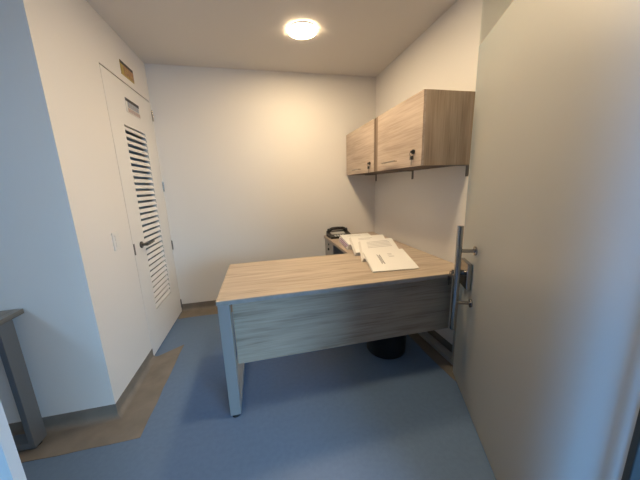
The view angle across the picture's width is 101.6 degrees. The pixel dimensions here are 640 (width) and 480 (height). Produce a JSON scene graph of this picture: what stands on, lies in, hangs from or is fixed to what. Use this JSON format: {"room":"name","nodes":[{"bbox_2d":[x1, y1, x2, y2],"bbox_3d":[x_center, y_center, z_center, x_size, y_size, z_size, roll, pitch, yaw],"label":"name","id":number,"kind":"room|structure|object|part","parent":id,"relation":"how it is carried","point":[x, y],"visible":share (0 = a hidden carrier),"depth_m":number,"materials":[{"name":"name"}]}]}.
{"room":"small office","nodes":[
{"label":"small office","id":0,"kind":"room"},
{"bbox_2d":[0,44,91,423],"bbox_3d":[-2.544,-0.054,1.102,2.366,2.474,0.120,-5,12,-12],"label":"wall","id":1,"kind":"structure","parent":0,"point":[29,277],"depth_m":1.35,"materials":[{"name":"white paint"}]},
{"bbox_2d":[9,404,139,462],"bbox_3d":[-2.257,1.127,1.240,2.559,0.088,0.200,-5,12,-12],"label":"baseboard","id":2,"kind":"structure","parent":1,"relation":"attached to","point":[75,431],"depth_m":1.47,"materials":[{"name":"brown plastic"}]},
{"bbox_2d":[0,0,181,407],"bbox_3d":[-1.477,-0.274,1.975,0.120,2.474,1.391,-5,12,-12],"label":"wall","id":3,"kind":"structure","parent":0,"point":[53,51],"depth_m":1.45,"materials":[{"name":"white paint"}]},
{"bbox_2d":[111,231,120,250],"bbox_3d":[-1.326,0.007,1.702,0.012,0.117,0.075,-5,12,-12],"label":"light switch","id":4,"kind":"object","parent":3,"relation":"attached to","point":[115,236],"visible":1,"depth_m":1.69,"materials":[{"name":"white plastic"}]},
{"bbox_2d":[119,59,133,83],"bbox_3d":[-1.512,-1.317,2.047,0.004,0.097,0.210,-5,12,-12],"label":"door sign","id":5,"kind":"object","parent":3,"relation":"attached to","point":[126,71],"visible":1,"depth_m":2.04,"materials":[{"name":"brown"}]},
{"bbox_2d":[99,64,181,354],"bbox_3d":[-1.466,-0.174,2.292,0.098,2.124,0.821,-5,12,-12],"label":"door","id":6,"kind":"structure","parent":3,"relation":"in","point":[162,315],"depth_m":2.19,"materials":[{"name":"white paint"}]},
{"bbox_2d":[124,97,140,118],"bbox_3d":[-1.502,-1.054,2.095,0.004,0.103,0.235,-5,12,-12],"label":"door sign","id":7,"kind":"object","parent":6,"relation":"attached to","point":[132,108],"visible":1,"depth_m":2.08,"materials":[{"name":"white plastic"}]},
{"bbox_3d":[-1.386,0.021,2.114,0.050,0.024,0.138,-5,12,-12],"label":"lever","id":8,"kind":"part","parent":6,"relation":"part of","materials":[{"name":"grey metal"}]},
{"bbox_2d":[116,345,183,436],"bbox_3d":[-1.183,0.966,1.830,0.196,0.088,0.890,-5,12,-12],"label":"baseboard","id":9,"kind":"structure","parent":3,"relation":"attached to","point":[136,404],"depth_m":1.76,"materials":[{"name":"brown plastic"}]},
{"bbox_2d":[125,63,375,303],"bbox_3d":[-0.900,-0.479,2.860,3.414,2.474,0.120,-5,12,-12],"label":"wall","id":10,"kind":"structure","parent":0,"point":[253,163],"depth_m":2.80,"materials":[{"name":"white paint"}]},
{"bbox_2d":[178,300,232,318],"bbox_3d":[-0.399,0.682,3.059,2.294,0.088,0.175,-5,12,-12],"label":"baseboard","id":11,"kind":"structure","parent":10,"relation":"attached to","point":[206,307],"depth_m":2.91,"materials":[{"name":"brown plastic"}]},
{"bbox_2d":[22,312,495,479],"bbox_3d":[-0.108,1.351,0.282,6.540,0.100,6.107,-5,12,-12],"label":"floor","id":12,"kind":"structure","parent":0,"point":[348,412],"depth_m":1.48,"materials":[{"name":"blue carpet"}]},
{"bbox_2d":[0,400,26,479],"bbox_3d":[-1.195,0.121,0.048,1.775,2.474,0.012,-5,12,-12],"label":"window","id":13,"kind":"structure","parent":12,"relation":"on","point":[11,468],"depth_m":0.27,"materials":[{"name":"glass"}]},
{"bbox_2d":[0,308,46,450],"bbox_3d":[-1.705,0.843,0.879,0.600,0.748,1.022,-5,12,-12],"label":"side table","id":14,"kind":"object","parent":12,"relation":"on","point":[11,354],"visible":1,"depth_m":1.33,"materials":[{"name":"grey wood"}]},
{"bbox_2d":[325,239,344,254],"bbox_3d":[0.327,0.339,3.054,0.470,0.712,0.355,-5,12,-12],"label":"drawer pedestal","id":15,"kind":"object","parent":12,"relation":"on","point":[330,249],"visible":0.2,"depth_m":2.87,"materials":[{"name":"grey metal"}]},
{"bbox_3d":[0.112,0.125,2.960,0.018,0.216,0.351,-5,12,-12],"label":"drawer","id":16,"kind":"part","parent":15,"relation":"part of","materials":[{"name":"metal"}]},
{"bbox_2d":[216,232,459,417],"bbox_3d":[0.063,0.475,2.380,1.603,0.740,1.579,-5,12,-12],"label":"desk","id":17,"kind":"object","parent":12,"relation":"on","point":[284,307],"visible":0.77,"depth_m":1.68,"materials":[{"name":"brown wood"}]},
{"bbox_3d":[-0.584,0.627,1.794,0.060,0.699,0.681,-5,12,-12],"label":"leg frame","id":18,"kind":"part","parent":17,"relation":"part of","materials":[{"name":"grey paint"}]},
{"bbox_2d":[326,226,350,238],"bbox_3d":[0.214,-0.091,2.985,0.261,0.106,0.210,-5,12,-12],"label":"telephone","id":19,"kind":"object","parent":17,"relation":"on","point":[332,233],"visible":0.98,"depth_m":3.01,"materials":[{"name":"black plastic"}]},
{"bbox_3d":[0.211,0.483,1.710,1.471,0.438,0.018,-5,12,-12],"label":"modesty panel","id":20,"kind":"part","parent":17,"relation":"part of","materials":[{"name":"beige wood"}]},
{"bbox_2d":[339,233,369,249],"bbox_3d":[0.377,0.007,2.588,0.355,0.069,0.370,-5,12,-12],"label":"bundle","id":21,"kind":"object","parent":17,"relation":"on","point":[344,240],"visible":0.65,"depth_m":2.62,"materials":[{"name":"white paper"}]},
{"bbox_2d":[349,234,384,255],"bbox_3d":[0.454,0.039,2.371,0.428,0.090,0.360,-5,12,-12],"label":"papers","id":22,"kind":"object","parent":17,"relation":"on","point":[354,241],"visible":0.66,"depth_m":2.44,"materials":[{"name":"white paper"}]},
{"bbox_2d":[358,238,398,261],"bbox_3d":[0.494,0.074,2.221,0.455,0.080,0.390,-5,12,-12],"label":"bundle","id":23,"kind":"object","parent":17,"relation":"on","point":[387,243],"visible":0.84,"depth_m":2.26,"materials":[{"name":"white paper"}]},
{"bbox_2d":[363,249,418,272],"bbox_3d":[0.517,0.147,1.933,0.414,0.053,0.362,-5,12,-12],"label":"bundle","id":24,"kind":"object","parent":17,"relation":"on","point":[394,259],"visible":1,"depth_m":1.91,"materials":[{"name":"white paper"}]},
{"bbox_3d":[0.910,0.507,2.123,0.060,0.699,0.681,-5,12,-12],"label":"leg frame","id":25,"kind":"part","parent":17,"relation":"part of","materials":[{"name":"grey paint"}]},
{"bbox_2d":[367,335,405,358],"bbox_3d":[0.535,0.745,2.114,0.337,0.288,0.337,-5,12,-12],"label":"waste bin","id":26,"kind":"object","parent":12,"relation":"on","point":[394,347],"visible":0.23,"depth_m":1.99,"materials":[{"name":"black plastic"}]},
{"bbox_2d":[86,0,457,76],"bbox_3d":[-0.194,-1.167,-0.246,6.540,0.100,6.107,-5,12,-12],"label":"ceiling","id":27,"kind":"structure","parent":0,"point":[352,37],"depth_m":1.96,"materials":[{"name":"white paint"}]},
{"bbox_2d":[288,21,315,38],"bbox_3d":[-0.133,-1.574,1.961,0.209,0.014,0.209,-5,12,-12],"label":"recessed light","id":28,"kind":"object","parent":27,"relation":"in","point":[300,29],"visible":1,"depth_m":1.95,"materials":[{"name":"white plastic"}]},
{"bbox_2d":[374,0,513,344],"bbox_3d":[1.012,-0.344,1.907,0.120,2.474,2.615,-5,12,-12],"label":"wall","id":29,"kind":"structure","parent":0,"point":[424,212],"depth_m":2.04,"materials":[{"name":"white paint"}]},
{"bbox_2d":[346,118,397,174],"bbox_3d":[0.543,-0.897,2.645,0.388,0.443,0.757,-5,12,-12],"label":"upper cabinet","id":30,"kind":"object","parent":29,"relation":"attached to","point":[360,143],"visible":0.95,"depth_m":2.53,"materials":[{"name":"brown wood"}]},
{"bbox_3d":[0.392,-0.889,2.616,0.018,0.437,0.738,-5,12,-12],"label":"cabinet door","id":31,"kind":"part","parent":30,"relation":"part of","materials":[{"name":"brown wood"}]},
{"bbox_2d":[375,89,474,171],"bbox_3d":[0.707,-0.760,1.950,0.388,0.437,0.681,-5,12,-12],"label":"upper cabinet","id":32,"kind":"object","parent":29,"relation":"attached to","point":[432,128],"visible":1,"depth_m":1.66,"materials":[{"name":"brown wood"}]},
{"bbox_3d":[0.563,-0.743,1.892,0.018,0.437,0.628,-5,12,-12],"label":"cabinet door","id":33,"kind":"part","parent":32,"relation":"part of","materials":[{"name":"brown wood"}]},
{"bbox_3d":[0.806,-0.698,1.639,0.338,0.437,0.018,-5,12,-12],"label":"panel","id":34,"kind":"part","parent":32,"relation":"part of","materials":[{"name":"brown wood"}]},
{"bbox_2d":[409,330,456,381],"bbox_3d":[0.928,0.851,2.034,0.175,0.088,2.435,-5,12,-12],"label":"baseboard","id":35,"kind":"structure","parent":29,"relation":"attached to","point":[426,347],"depth_m":2.07,"materials":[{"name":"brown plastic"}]},
{"bbox_2d":[448,165,468,175],"bbox_3d":[0.911,-0.456,1.717,0.139,0.074,0.022,-5,12,-12],"label":"bracket","id":36,"kind":"object","parent":29,"relation":"attached to","point":[467,166],"visible":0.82,"depth_m":1.72,"materials":[{"name":"grey metal"}]},
{"bbox_3d":[0.976,-0.458,1.732,0.005,0.068,0.022,-5,12,-12],"label":"wall plate","id":37,"kind":"part","parent":36,"relation":"part of","materials":[{"name":"grey metal"}]},
{"bbox_3d":[1.838,-0.122,0.715,2.095,2.474,0.120,-5,12,-12],"label":"wall","id":38,"kind":"structure","parent":0,"visible":0},
{"bbox_3d":[0.746,-0.035,0.475,0.148,2.474,0.018,-5,12,-12],"label":"window","id":39,"kind":"structure","parent":38,"relation":"in","visible":0},
{"bbox_2d":[448,0,639,479],"bbox_3d":[0.737,-0.136,1.020,0.135,2.441,1.192,0,12,11],"label":"door","id":40,"kind":"structure","parent":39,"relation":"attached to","point":[546,363],"depth_m":0.80,"materials":[{"name":"white paint"}]},
{"bbox_3d":[0.775,0.224,1.482,0.033,0.616,0.033,-5,12,-12],"label":"pull handle","id":41,"kind":"part","parent":40,"relation":"part of","materials":[{"name":"silver metal"}]}
]}

